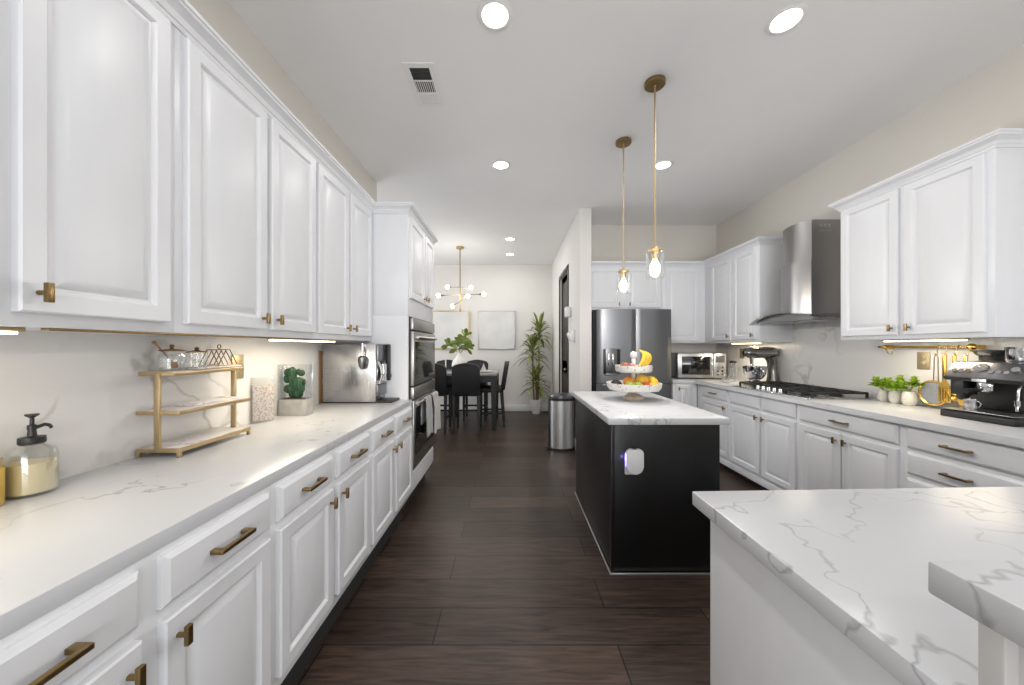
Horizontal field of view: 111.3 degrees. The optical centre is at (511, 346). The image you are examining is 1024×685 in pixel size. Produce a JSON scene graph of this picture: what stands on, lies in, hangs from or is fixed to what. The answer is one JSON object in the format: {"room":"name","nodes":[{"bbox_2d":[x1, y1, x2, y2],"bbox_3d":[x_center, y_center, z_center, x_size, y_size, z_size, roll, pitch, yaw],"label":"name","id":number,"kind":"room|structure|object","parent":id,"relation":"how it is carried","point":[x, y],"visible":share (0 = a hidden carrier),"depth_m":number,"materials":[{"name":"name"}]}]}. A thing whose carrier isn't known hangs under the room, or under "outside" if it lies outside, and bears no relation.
{"room":"kitchen","nodes":[
{"label":"kitchen","id":0,"kind":"room"},
{"bbox_2d":[0,0,376,479],"bbox_3d":[-1.453,-0.187,-0.445,0.150,3.010,8.110,0,0,0],"label":"wall","id":1,"kind":"structure","parent":0,"point":[89,387],"depth_m":1.28,"materials":[{"name":"stone"}]},
{"bbox_2d":[0,0,173,332],"bbox_3d":[-1.204,-0.543,0.733,0.347,0.997,0.775,0,0,0],"label":"upper cabinet","id":2,"kind":"object","parent":1,"relation":"attached to","point":[87,86],"visible":0.99,"depth_m":0.88,"materials":[{"name":"white paint"}]},
{"bbox_2d":[0,327,25,333],"bbox_3d":[-1.125,-0.037,0.580,0.030,0.016,0.440,0,0,0],"label":"light","id":3,"kind":"object","parent":2,"relation":"attached to","point":[3,330],"visible":1,"depth_m":0.78,"materials":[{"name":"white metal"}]},
{"bbox_2d":[99,26,315,338],"bbox_3d":[-1.204,-0.543,1.518,0.347,0.997,0.797,0,0,0],"label":"upper cabinet","id":4,"kind":"object","parent":1,"relation":"attached to","point":[245,189],"visible":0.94,"depth_m":1.34,"materials":[{"name":"white paint"}]},
{"bbox_2d":[41,328,368,341],"bbox_3d":[-1.094,-0.042,1.740,0.020,0.006,1.840,0,0,0],"label":"rail","id":5,"kind":"object","parent":4,"relation":"attached to","point":[42,329],"visible":1,"depth_m":1.09,"materials":[{"name":"gold metal"}]},
{"bbox_2d":[231,355,243,378],"bbox_3d":[-1.374,0.100,1.757,0.008,0.120,0.075,0,0,0],"label":"outlet","id":6,"kind":"object","parent":1,"relation":"attached to","point":[239,358],"visible":0.58,"depth_m":1.76,"materials":[{"name":"gold metal"}]},
{"bbox_2d":[314,161,371,340],"bbox_3d":[-1.204,-0.543,2.308,0.347,0.997,0.783,0,0,0],"label":"upper cabinet","id":7,"kind":"object","parent":1,"relation":"attached to","point":[343,224],"visible":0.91,"depth_m":2.17,"materials":[{"name":"white paint"}]},
{"bbox_3d":[-1.204,-0.543,-0.038,0.347,0.997,0.765,0,0,0],"label":"upper cabinet","id":8,"kind":"object","parent":1,"relation":"attached to","visible":0},
{"bbox_2d":[149,0,375,212],"bbox_3d":[-1.054,-1.063,1.140,0.052,0.070,3.120,0,0,0],"label":"trim","id":9,"kind":"structure","parent":8,"relation":"attached to","point":[181,13],"depth_m":1.40,"materials":[{"name":"white paint"}]},
{"bbox_2d":[432,265,551,404],"bbox_3d":[-1.514,-0.187,7.275,4.971,3.010,0.150,0,0,0],"label":"wall","id":10,"kind":"structure","parent":0,"point":[525,290],"depth_m":7.20,"materials":[{"name":"paint"}]},
{"bbox_2d":[432,311,468,348],"bbox_3d":[-1.250,-0.350,7.177,0.760,0.783,0.044,0,0,0],"label":"wall picture","id":11,"kind":"object","parent":10,"relation":"attached to","point":[448,324],"visible":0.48,"depth_m":7.17,"materials":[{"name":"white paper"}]},
{"bbox_2d":[440,405,547,410],"bbox_3d":[-1.492,1.253,7.192,4.615,0.130,0.016,0,0,0],"label":"baseboard","id":12,"kind":"structure","parent":10,"relation":"attached to","point":[507,407],"depth_m":7.18,"materials":[{"name":"white paint"}]},
{"bbox_2d":[478,311,514,348],"bbox_3d":[-0.305,-0.350,7.177,0.755,0.783,0.044,0,0,0],"label":"wall picture","id":13,"kind":"object","parent":10,"relation":"attached to","point":[496,329],"visible":1,"depth_m":7.17,"materials":[{"name":"white fabric"}]},
{"bbox_2d":[295,411,764,684],"bbox_3d":[-0.505,1.368,1.425,6.990,0.100,11.850,0,0,0],"label":"floor","id":14,"kind":"structure","parent":0,"point":[494,571],"depth_m":1.85,"materials":[{"name":"brown wood"}]},
{"bbox_2d":[0,486,270,684],"bbox_3d":[-1.044,0.880,0.738,0.653,0.876,0.765,0,0,0],"label":"base cabinet","id":15,"kind":"object","parent":14,"relation":"on","point":[196,609],"visible":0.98,"depth_m":0.78,"materials":[{"name":"white paint"}]},
{"bbox_2d":[270,430,369,684],"bbox_3d":[-1.044,0.880,1.502,0.653,0.876,0.765,0,0,0],"label":"base cabinet","id":16,"kind":"object","parent":14,"relation":"on","point":[320,511],"visible":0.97,"depth_m":1.36,"materials":[{"name":"white paint"}]},
{"bbox_2d":[333,214,433,510],"bbox_3d":[-1.065,0.138,3.120,0.627,2.360,0.840,0,0,0],"label":"tall cabinet","id":17,"kind":"object","parent":14,"relation":"on","point":[402,254],"visible":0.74,"depth_m":2.70,"materials":[{"name":"white paint"}]},
{"bbox_2d":[372,202,438,244],"bbox_3d":[-1.063,-1.063,3.120,0.630,0.070,0.944,0,0,0],"label":"trim","id":18,"kind":"structure","parent":17,"relation":"on","point":[409,208],"depth_m":2.69,"materials":[{"name":"white paint"}]},
{"bbox_2d":[409,317,436,469],"bbox_3d":[-1.008,0.368,3.120,0.555,1.210,0.770,0,0,0],"label":"wall oven","id":19,"kind":"object","parent":17,"relation":"in","point":[422,339],"visible":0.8,"depth_m":2.93,"materials":[{"name":"silver metal"}]},
{"bbox_2d":[421,395,432,437],"bbox_3d":[-0.733,0.599,3.055,0.061,0.341,0.232,0,0,0],"label":"towel","id":20,"kind":"object","parent":19,"relation":"hanging from","point":[426,406],"visible":0.96,"depth_m":3.02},
{"bbox_2d":[429,391,440,433],"bbox_3d":[-0.727,0.615,3.320,0.072,0.371,0.264,0,0,0],"label":"towel","id":21,"kind":"object","parent":19,"relation":"hanging from","point":[435,399],"visible":0.74,"depth_m":3.30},
{"bbox_2d":[354,405,412,591],"bbox_3d":[-1.044,0.880,2.292,0.653,0.876,0.815,0,0,0],"label":"base cabinet","id":22,"kind":"object","parent":14,"relation":"on","point":[390,455],"visible":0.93,"depth_m":2.16,"materials":[{"name":"white paint"}]},
{"bbox_2d":[433,363,451,433],"bbox_3d":[-1.200,0.780,5.507,0.430,1.075,0.546,0,0,0],"label":"dining chair","id":23,"kind":"object","parent":14,"relation":"on","point":[440,378],"visible":0.42,"depth_m":5.31,"materials":[{"name":"black leather"}]},
{"bbox_2d":[451,363,482,433],"bbox_3d":[-0.690,0.780,5.507,0.430,1.075,0.546,0,0,0],"label":"dining chair","id":24,"kind":"object","parent":14,"relation":"on","point":[465,376],"visible":1,"depth_m":5.30,"materials":[{"name":"black leather"}]},
{"bbox_2d":[447,369,499,429],"bbox_3d":[-0.980,0.865,6.000,1.520,0.906,1.000,0,0,0],"label":"dining table","id":25,"kind":"object","parent":14,"relation":"on","point":[493,377],"visible":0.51,"depth_m":5.52,"materials":[{"name":"black wood"}]},
{"bbox_2d":[452,352,465,366],"bbox_3d":[-0.900,0.249,6.000,0.250,0.325,0.250,0,0,0],"label":"vase","id":26,"kind":"object","parent":25,"relation":"on","point":[458,360],"visible":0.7,"depth_m":5.93,"materials":[{"name":"white ceramic"}]},
{"bbox_2d":[441,328,474,354],"bbox_3d":[-0.917,-0.085,6.009,0.582,0.470,0.194,0,0,0],"label":"branches","id":27,"kind":"object","parent":26,"relation":"in","point":[461,339],"visible":1,"depth_m":6.00,"materials":[{"name":"green plant"}]},
{"bbox_2d":[462,360,487,420],"bbox_3d":[-0.660,0.780,6.493,0.430,1.075,0.546,0,0,0],"label":"dining chair","id":28,"kind":"object","parent":14,"relation":"on","point":[479,363],"visible":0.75,"depth_m":6.62,"materials":[{"name":"black leather"}]},
{"bbox_2d":[480,361,508,426],"bbox_3d":[-0.307,0.780,6.000,0.546,1.075,0.430,0,0,0],"label":"dining chair","id":29,"kind":"object","parent":14,"relation":"on","point":[486,388],"visible":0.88,"depth_m":5.79,"materials":[{"name":"black leather"}]},
{"bbox_2d":[513,312,552,413],"bbox_3d":[0.385,0.311,6.800,0.832,2.014,0.662,0,0,0],"label":"dracaena plant","id":30,"kind":"object","parent":14,"relation":"on","point":[536,403],"visible":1,"depth_m":6.87,"materials":[{"name":"green plant"}]},
{"bbox_2d":[546,393,574,451],"bbox_3d":[0.634,0.968,4.582,0.368,0.700,0.338,0,0,0],"label":"trash can","id":31,"kind":"object","parent":14,"relation":"on","point":[560,405],"visible":0.94,"depth_m":4.44,"materials":[{"name":"silver metal"}]},
{"bbox_2d":[592,309,670,398],"bbox_3d":[1.498,0.429,4.536,0.911,1.778,0.648,0,0,0],"label":"refrigerator","id":32,"kind":"object","parent":14,"relation":"on","point":[616,333],"visible":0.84,"depth_m":4.24,"materials":[{"name":"silver metal"}]},
{"bbox_2d":[572,391,729,574],"bbox_3d":[0.894,0.861,2.589,0.690,0.914,1.212,0,0,0],"label":"kitchen island","id":33,"kind":"object","parent":14,"relation":"on","point":[647,522],"visible":0.9,"depth_m":2.04,"materials":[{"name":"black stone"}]},
{"bbox_2d":[625,448,643,474],"bbox_3d":[0.704,0.659,2.012,0.098,0.157,0.044,0,0,0],"label":"plug","id":34,"kind":"object","parent":33,"relation":"attached to","point":[634,457],"visible":1,"depth_m":1.99,"materials":[{"name":"white plastic"}]},
{"bbox_2d":[572,391,729,424],"bbox_3d":[0.894,0.423,2.589,0.690,0.038,1.212,0,0,0],"label":"island countertop","id":35,"kind":"structure","parent":33,"relation":"on","point":[610,406],"depth_m":2.23,"materials":[{"name":"white stone"}]},
{"bbox_2d":[606,351,661,400],"bbox_3d":[0.938,0.218,2.690,0.406,0.370,0.406,0,0,0],"label":"fruit stand","id":36,"kind":"object","parent":35,"relation":"on","point":[633,390],"visible":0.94,"depth_m":2.58,"materials":[{"name":"stone"}]},
{"bbox_2d":[615,364,652,372],"bbox_3d":[0.938,0.167,2.690,0.272,0.053,0.272,0,0,0],"label":"tray","id":37,"kind":"object","parent":36,"relation":"on","point":[623,369],"depth_m":2.58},
{"bbox_2d":[606,380,661,392],"bbox_3d":[0.938,0.302,2.690,0.406,0.059,0.406,0,0,0],"label":"tray","id":38,"kind":"object","parent":36,"relation":"on","point":[616,387],"depth_m":2.52,"materials":[{"name":"ceramic"}]},
{"bbox_2d":[638,349,651,365],"bbox_3d":[1.006,0.090,2.677,0.139,0.154,0.105,0,0,0],"label":"banana bunch","id":39,"kind":"object","parent":36,"relation":"on","point":[646,359],"visible":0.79,"depth_m":2.64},
{"bbox_2d":[670,383,696,407],"bbox_3d":[2.116,0.880,4.535,0.292,0.876,0.629,0,0,0],"label":"base cabinet","id":40,"kind":"object","parent":14,"relation":"on","point":[686,393],"visible":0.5,"depth_m":4.26,"materials":[{"name":"white paint"}]},
{"bbox_2d":[697,384,736,473],"bbox_3d":[2.527,0.880,3.949,0.626,0.876,0.638,0,0,0],"label":"base cabinet","id":41,"kind":"object","parent":14,"relation":"on","point":[711,399],"visible":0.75,"depth_m":3.76,"materials":[{"name":"white paint"}]},
{"bbox_2d":[730,390,798,489],"bbox_3d":[2.529,0.880,3.195,0.622,0.876,0.870,0,0,0],"label":"base cabinet","id":42,"kind":"object","parent":14,"relation":"on","point":[764,432],"visible":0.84,"depth_m":3.11,"materials":[{"name":"white paint"}]},
{"bbox_2d":[671,376,1023,448],"bbox_3d":[2.401,0.423,2.949,0.878,0.038,3.818,0,0,0],"label":"countertop","id":43,"kind":"structure","parent":42,"relation":"on","point":[919,416],"depth_m":2.15,"materials":[{"name":"white stone"}]},
{"bbox_2d":[671,353,725,378],"bbox_3d":[2.417,0.241,4.564,0.570,0.325,0.392,0,0,9],"label":"microwave","id":44,"kind":"object","parent":43,"relation":"on","point":[683,365],"visible":0.96,"depth_m":4.40,"materials":[{"name":"silver metal"}]},
{"bbox_2d":[742,347,779,384],"bbox_3d":[2.659,0.200,3.714,0.377,0.408,0.252,0,0,0],"label":"stand mixer","id":45,"kind":"object","parent":43,"relation":"on","point":[753,373],"visible":0.81,"depth_m":3.68,"materials":[{"name":"grey metal"}]},
{"bbox_2d":[742,366,766,380],"bbox_3d":[2.590,0.286,3.730,0.219,0.164,0.219,0,0,6],"label":"bowl","id":46,"kind":"object","parent":45,"relation":"on","point":[753,373],"depth_m":3.66,"materials":[{"name":"silver metal"}]},
{"bbox_2d":[733,381,871,398],"bbox_3d":[2.523,0.376,3.145,0.503,0.056,0.910,0,0,0],"label":"gas cooktop","id":47,"kind":"object","parent":43,"relation":"in","point":[804,391],"visible":1,"depth_m":2.97,"materials":[{"name":"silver metal"}]},
{"bbox_2d":[868,376,888,401],"bbox_3d":[2.753,0.312,2.621,0.108,0.184,0.151,0,0,0],"label":"potted plant","id":48,"kind":"object","parent":43,"relation":"on","point":[882,395],"visible":0.81,"depth_m":2.59,"materials":[{"name":"ceramic"}]},
{"bbox_2d":[879,375,906,403],"bbox_3d":[2.748,0.301,2.514,0.145,0.206,0.144,0,0,0],"label":"planter","id":49,"kind":"object","parent":43,"relation":"on","point":[894,396],"visible":0.77,"depth_m":2.50,"materials":[{"name":"ceramic"}]},
{"bbox_2d":[892,376,924,405],"bbox_3d":[2.738,0.300,2.413,0.097,0.208,0.158,0,0,-17],"label":"planter","id":50,"kind":"object","parent":43,"relation":"on","point":[908,398],"visible":1,"depth_m":2.39,"materials":[{"name":"ceramic"}]},
{"bbox_2d":[940,350,1023,426],"bbox_3d":[2.671,0.209,1.921,0.321,0.389,0.333,0,0,0],"label":"espresso machine","id":51,"kind":"object","parent":43,"relation":"on","point":[998,384],"visible":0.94,"depth_m":1.93,"materials":[{"name":"black metal"}]},
{"bbox_2d":[951,380,976,399],"bbox_3d":[2.624,0.246,2.030,0.083,0.115,0.060,0,0,0],"label":"portafilter","id":52,"kind":"object","parent":51,"relation":"attached to","point":[957,386],"depth_m":2.01,"materials":[{"name":"black metal"}]},
{"bbox_2d":[963,399,981,409],"bbox_3d":[2.600,0.325,1.978,0.062,0.058,0.062,0,0,-45],"label":"milk pitcher","id":53,"kind":"object","parent":51,"relation":"on","point":[969,404],"visible":1,"depth_m":1.96,"materials":[{"name":"silver metal"}]},
{"bbox_2d":[943,407,1023,417],"bbox_3d":[2.613,0.356,1.915,0.154,0.004,0.290,0,0,0],"label":"drip tray","id":54,"kind":"object","parent":51,"relation":"on","point":[986,412],"depth_m":1.92,"materials":[{"name":"black metal"}]},
{"bbox_2d":[1004,347,1023,361],"bbox_3d":[2.700,0.040,1.871,0.082,0.078,0.082,0,0,45],"label":"milk jug","id":55,"kind":"object","parent":51,"relation":"on","point":[1012,354],"visible":1,"depth_m":1.86,"materials":[{"name":"silver metal"}]},
{"bbox_2d":[710,520,902,684],"bbox_3d":[1.399,0.880,0.667,1.742,0.875,0.555,0,0,0],"label":"peninsula base panel","id":56,"kind":"object","parent":14,"relation":"on","point":[762,632],"visible":0.14,"depth_m":0.74,"materials":[{"name":"white paint"}]},
{"bbox_2d":[692,487,1023,684],"bbox_3d":[1.673,0.423,0.720,2.334,0.038,0.639,0,0,0],"label":"countertop","id":57,"kind":"structure","parent":56,"relation":"on","point":[860,558],"depth_m":0.70,"materials":[{"name":"white stone"}]},
{"bbox_2d":[799,404,903,489],"bbox_3d":[2.527,0.880,2.390,0.626,0.876,0.740,0,0,0],"label":"base cabinet","id":58,"kind":"object","parent":14,"relation":"on","point":[838,450],"visible":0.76,"depth_m":2.34,"materials":[{"name":"white paint"}]},
{"bbox_2d":[904,425,1023,487],"bbox_3d":[2.527,0.880,1.760,0.626,0.876,0.520,0,0,0],"label":"base cabinet","id":59,"kind":"object","parent":14,"relation":"on","point":[932,459],"visible":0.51,"depth_m":1.77,"materials":[{"name":"white paint"}]},
{"bbox_3d":[-1.044,0.880,-0.033,0.653,0.876,0.775,0,0,0],"label":"base cabinet","id":60,"kind":"object","parent":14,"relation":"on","visible":0},
{"bbox_2d":[0,399,411,639],"bbox_3d":[-1.073,0.423,1.135,0.609,0.038,3.130,0,0,0],"label":"countertop","id":61,"kind":"structure","parent":60,"relation":"on","point":[58,543],"depth_m":0.92,"materials":[{"name":"white stone"}]},
{"bbox_2d":[0,457,5,505],"bbox_3d":[-1.325,0.344,0.868,0.080,0.120,0.080,0,0,0],"label":"jar","id":62,"kind":"object","parent":61,"relation":"on","point":[2,468],"visible":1,"depth_m":0.89,"materials":[{"name":"glass"}]},
{"bbox_2d":[4,413,57,496],"bbox_3d":[-1.322,0.293,0.965,0.093,0.220,0.093,0,0,0],"label":"soap dispenser","id":63,"kind":"object","parent":61,"relation":"on","point":[34,475],"visible":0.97,"depth_m":0.95,"materials":[{"name":"clear glass"}]},
{"bbox_2d":[136,367,250,457],"bbox_3d":[-1.290,0.247,1.450,0.160,0.313,0.358,0,0,0],"label":"tiered stand","id":64,"kind":"object","parent":61,"relation":"on","point":[178,445],"visible":0.94,"depth_m":1.35,"materials":[{"name":"gold"}]},
{"bbox_2d":[151,341,184,367],"bbox_3d":[-1.307,0.033,1.341,0.078,0.115,0.087,0,0,26],"label":"honey jar","id":65,"kind":"object","parent":64,"relation":"on","point":[173,364],"visible":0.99,"depth_m":1.33,"materials":[{"name":"clear glass"}]},
{"bbox_2d":[138,367,243,375],"bbox_3d":[-1.302,0.099,1.451,0.129,0.014,0.342,0,0,0],"label":"shelf","id":66,"kind":"object","parent":64,"relation":"attached to","point":[233,370],"depth_m":1.35,"materials":[{"name":"gold wood"}]},
{"bbox_2d":[136,398,250,414],"bbox_3d":[-1.290,0.242,1.450,0.160,0.014,0.350,0,0,0],"label":"shelf","id":67,"kind":"object","parent":64,"relation":"attached to","point":[167,410],"depth_m":1.34,"materials":[{"name":"gold wood"}]},
{"bbox_2d":[136,427,250,457],"bbox_3d":[-1.290,0.388,1.450,0.160,0.032,0.350,0,0,0],"label":"shelf","id":68,"kind":"object","parent":64,"relation":"attached to","point":[178,445],"depth_m":1.39,"materials":[{"name":"gold"}]},
{"bbox_2d":[174,396,237,405],"bbox_3d":[-1.290,0.229,1.490,0.080,0.008,0.220,0,0,0],"label":"serving tray","id":69,"kind":"object","parent":64,"relation":"on","point":[220,398],"visible":1,"depth_m":1.46,"materials":[{"name":"stone"}]},
{"bbox_2d":[177,365,240,369],"bbox_3d":[-1.290,0.086,1.505,0.090,0.009,0.220,0,0,0],"label":"serving tray","id":70,"kind":"object","parent":64,"relation":"on","point":[209,366],"visible":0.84,"depth_m":1.46,"materials":[{"name":"stone"}]},
{"bbox_2d":[198,344,237,365],"bbox_3d":[-1.290,0.034,1.544,0.088,0.093,0.107,0,0,0],"label":"napkin holder","id":71,"kind":"object","parent":70,"relation":"on","point":[218,364],"visible":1,"depth_m":1.54,"materials":[{"name":"gold metal"}]},
{"bbox_2d":[252,384,273,421],"bbox_3d":[-1.340,0.282,1.889,0.024,0.242,0.110,0,0,32],"label":"jar","id":72,"kind":"object","parent":61,"relation":"on","point":[262,395],"visible":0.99,"depth_m":1.88,"materials":[{"name":"beige ceramic"}]},
{"bbox_2d":[278,367,312,415],"bbox_3d":[-1.288,0.254,2.090,0.172,0.300,0.090,0,0,0],"label":"planter","id":73,"kind":"object","parent":61,"relation":"on","point":[295,404],"visible":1,"depth_m":2.07,"materials":[{"name":"concrete"}]},
{"bbox_2d":[319,351,321,402],"bbox_3d":[-1.372,0.216,2.589,0.010,0.376,0.182,0,0,0],"label":"cutting board","id":74,"kind":"object","parent":61,"relation":"on","point":[320,352],"visible":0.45,"depth_m":2.50,"materials":[{"name":"brown wood"}]},
{"bbox_2d":[322,343,398,402],"bbox_3d":[-1.112,0.189,2.571,0.504,0.430,0.243,0,0,0],"label":"coffee machine","id":75,"kind":"object","parent":61,"relation":"on","point":[351,373],"visible":1,"depth_m":2.51,"materials":[{"name":"silver metal"}]},
{"bbox_2d":[552,208,590,438],"bbox_3d":[0.900,-0.187,5.729,0.141,3.010,2.943,0,0,0],"label":"wall partition","id":76,"kind":"structure","parent":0,"point":[575,250],"depth_m":4.47,"materials":[{"name":"paint"}]},
{"bbox_2d":[559,264,568,392],"bbox_3d":[0.822,0.058,5.550,0.096,2.520,0.960,0,0,0],"label":"door","id":77,"kind":"structure","parent":76,"relation":"in","point":[565,281],"depth_m":5.68,"materials":[{"name":"wood"}]},
{"bbox_2d":[227,0,1023,264],"bbox_3d":[-0.505,-1.742,1.425,6.990,0.100,11.850,0,0,0],"label":"ceiling","id":78,"kind":"structure","parent":0,"point":[743,111],"depth_m":2.31,"materials":[{"name":"paint"}]},
{"bbox_2d":[401,62,444,106],"bbox_3d":[-0.560,-1.688,2.270,0.190,0.007,0.380,0,0,0],"label":"ceiling vent","id":79,"kind":"object","parent":78,"relation":"in","point":[422,78],"visible":1,"depth_m":2.24,"materials":[{"name":"metal"}]},
{"bbox_2d":[436,246,485,311],"bbox_3d":[-0.845,-1.145,5.930,0.730,1.095,0.474,0,0,13],"label":"chandelier","id":80,"kind":"object","parent":78,"relation":"hanging from","point":[460,248],"visible":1,"depth_m":5.92,"materials":[{"name":"gold metal"}]},
{"bbox_2d":[477,0,512,30],"bbox_3d":[-0.084,-1.687,1.781,0.180,0.008,0.180,0,0,0],"label":"recessed light","id":81,"kind":"object","parent":78,"relation":"in","point":[494,15],"visible":1,"depth_m":1.78,"materials":[{"name":"white paint"}]},
{"bbox_2d":[482,3,507,26],"bbox_3d":[-0.084,-1.688,1.781,0.132,0.002,0.132,0,0,-31],"label":"diffuser","id":82,"kind":"object","parent":81,"relation":"attached to","point":[493,14],"depth_m":1.78,"materials":[{"name":"white"}]},
{"bbox_2d":[491,160,510,169],"bbox_3d":[-0.097,-1.687,3.247,0.180,0.008,0.180,0,0,0],"label":"recessed light","id":83,"kind":"object","parent":78,"relation":"in","point":[498,164],"visible":1,"depth_m":3.24,"materials":[{"name":"white paint"}]},
{"bbox_2d":[616,136,631,290],"bbox_3d":[0.920,-1.067,2.875,0.126,1.250,0.126,0,0,0],"label":"pendant light","id":84,"kind":"object","parent":78,"relation":"hanging from","point":[622,142],"visible":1,"depth_m":2.86,"materials":[{"name":"gold metal"}]},
{"bbox_2d":[644,74,665,273],"bbox_3d":[0.916,-1.067,2.235,0.126,1.250,0.126,0,0,0],"label":"pendant light","id":85,"kind":"object","parent":78,"relation":"hanging from","point":[654,83],"visible":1,"depth_m":2.23,"materials":[{"name":"gold metal"}]},
{"bbox_2d":[648,247,661,259],"bbox_3d":[0.916,-0.595,2.235,0.088,0.075,0.088,0,0,0],"label":"socket","id":86,"kind":"object","parent":85,"relation":"attached to","point":[654,251],"depth_m":2.22,"materials":[{"name":"gold metal"}]},
{"bbox_2d":[765,3,808,35],"bbox_3d":[1.418,-1.687,1.808,0.180,0.008,0.180,0,0,0],"label":"recessed light","id":87,"kind":"object","parent":78,"relation":"in","point":[791,16],"visible":1,"depth_m":1.80,"materials":[{"name":"white paint"}]},
{"bbox_2d":[771,8,801,31],"bbox_3d":[1.418,-1.688,1.808,0.132,0.002,0.132,0,0,-31],"label":"diffuser","id":88,"kind":"object","parent":87,"relation":"attached to","point":[786,19],"depth_m":1.80,"materials":[{"name":"white"}]},
{"bbox_2d":[591,225,715,352],"bbox_3d":[1.911,-0.187,4.939,1.881,3.010,0.162,0,0,0],"label":"wall","id":89,"kind":"structure","parent":0,"point":[677,242],"depth_m":4.87,"materials":[{"name":"paint"}]},
{"bbox_2d":[591,267,661,311],"bbox_3d":[1.462,-0.762,4.681,0.975,0.560,0.379,0,0,0],"label":"upper cabinet","id":90,"kind":"object","parent":89,"relation":"attached to","point":[644,289],"visible":0.84,"depth_m":4.52,"materials":[{"name":"white paint"}]},
{"bbox_2d":[591,236,782,266],"bbox_3d":[1.907,-1.068,4.014,1.865,0.070,1.052,0,0,0],"label":"trim","id":91,"kind":"structure","parent":90,"relation":"attached to","point":[760,240],"depth_m":4.45,"materials":[{"name":"white paint"}]},
{"bbox_2d":[662,267,704,342],"bbox_3d":[2.397,-0.547,4.695,0.885,0.990,0.350,0,0,0],"label":"upper cabinet","id":92,"kind":"object","parent":89,"relation":"attached to","point":[683,288],"visible":0.56,"depth_m":4.52,"materials":[{"name":"white paint"}]},
{"bbox_2d":[716,43,1023,407],"bbox_3d":[2.915,-0.187,0.260,0.150,3.010,9.520,0,0,0],"label":"wall","id":93,"kind":"structure","parent":0,"point":[991,98],"depth_m":2.76,"materials":[{"name":"paint"}]},
{"bbox_2d":[705,245,791,342],"bbox_3d":[2.651,-0.547,4.040,0.379,0.990,1.000,0,0,0],"label":"upper cabinet","id":94,"kind":"object","parent":93,"relation":"attached to","point":[742,288],"visible":0.97,"depth_m":3.72,"materials":[{"name":"white paint"}]},
{"bbox_2d":[749,219,840,325],"bbox_3d":[2.587,-0.646,3.120,0.503,0.861,0.822,0,0,0],"label":"range hood","id":95,"kind":"object","parent":93,"relation":"attached to","point":[810,273],"visible":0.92,"depth_m":2.96,"materials":[{"name":"silver metal"}]},
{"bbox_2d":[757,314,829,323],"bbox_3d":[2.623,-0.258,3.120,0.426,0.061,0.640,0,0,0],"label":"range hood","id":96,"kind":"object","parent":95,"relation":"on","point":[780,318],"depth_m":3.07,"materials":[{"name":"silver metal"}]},
{"bbox_2d":[917,352,929,369],"bbox_3d":[2.836,0.094,2.410,0.008,0.120,0.075,0,0,0],"label":"outlet","id":97,"kind":"object","parent":93,"relation":"attached to","point":[923,358],"visible":1,"depth_m":2.41,"materials":[{"name":"gold metal"}]},
{"bbox_2d":[828,128,1023,211],"bbox_3d":[2.649,-1.068,2.243,0.382,0.070,0.959,0,0,0],"label":"trim","id":98,"kind":"structure","parent":93,"relation":"attached to","point":[1000,137],"depth_m":2.02,"materials":[{"name":"white paint"}]},
{"bbox_2d":[841,148,1023,339],"bbox_3d":[2.651,-0.547,2.243,0.379,0.990,0.855,0,0,0],"label":"upper cabinet","id":99,"kind":"object","parent":93,"relation":"attached to","point":[940,254],"visible":0.98,"depth_m":2.03,"materials":[{"name":"white paint"}]},
{"bbox_2d":[882,338,969,341],"bbox_3d":[2.590,-0.044,2.210,0.040,0.016,0.440,0,0,0],"label":"light","id":100,"kind":"object","parent":99,"relation":"attached to","point":[936,339],"visible":0.94,"depth_m":2.16,"materials":[{"name":"white plastic"}]},
{"bbox_2d":[884,340,966,341],"bbox_3d":[2.590,-0.039,2.210,0.032,0.006,0.420,0,0,0],"label":"diffuser","id":101,"kind":"object","parent":100,"relation":"attached to","point":[884,340],"depth_m":2.25,"materials":[{"name":"white"}]},
{"bbox_2d":[878,343,986,355],"bbox_3d":[2.793,0.019,2.372,0.094,0.082,0.577,0,0,0],"label":"utensil rail","id":102,"kind":"object","parent":93,"relation":"attached to","point":[971,346],"visible":0.93,"depth_m":2.25,"materials":[{"name":"yellow metal"}]},
{"bbox_2d":[918,355,945,405],"bbox_3d":[2.772,0.217,2.301,0.014,0.342,0.170,0,0,0],"label":"skimmer","id":103,"kind":"object","parent":102,"relation":"hanging from","point":[928,394],"visible":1,"depth_m":2.31,"materials":[{"name":"yellow metal"}]},
{"bbox_2d":[938,354,950,402],"bbox_3d":[2.765,0.201,2.235,0.008,0.305,0.068,0,0,0],"label":"slotted turner","id":104,"kind":"object","parent":102,"relation":"hanging from","point":[944,384],"visible":0.99,"depth_m":2.23,"materials":[{"name":"yellow metal"}]},
{"bbox_2d":[948,355,957,400],"bbox_3d":[2.772,0.193,2.185,0.022,0.290,0.064,0,0,0],"label":"slotted spoon","id":105,"kind":"object","parent":102,"relation":"hanging from","point":[954,358],"visible":0.3,"depth_m":2.19,"materials":[{"name":"yellow metal"}]},
{"bbox_2d":[948,386,957,400],"bbox_3d":[2.771,0.286,2.185,0.017,0.104,0.064,0,0,0],"label":"bowl","id":106,"kind":"object","parent":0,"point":[953,396],"depth_m":2.19,"materials":[{"name":"yellow metal"}]},
{"bbox_2d":[1019,646,1023,684],"bbox_3d":[1.692,0.803,0.319,2.295,1.030,0.138,0,0,0],"label":"wall","id":107,"kind":"structure","parent":0,"point":[1021,649],"depth_m":0.37,"materials":[{"name":"white paint"}]},
{"bbox_2d":[928,561,1023,647],"bbox_3d":[1.662,0.267,0.214,2.356,0.038,0.388,0,0,0],"label":"countertop","id":108,"kind":"structure","parent":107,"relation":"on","point":[991,593],"depth_m":0.37,"materials":[{"name":"white stone"}]},
{"bbox_2d":[978,622,1018,684],"bbox_3d":[1.685,0.345,0.388,2.310,0.116,0.023,0,0,0],"label":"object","id":109,"kind":"structure","parent":107,"relation":"attached to","point":[998,656],"depth_m":0.38,"materials":[{"name":"paint"}]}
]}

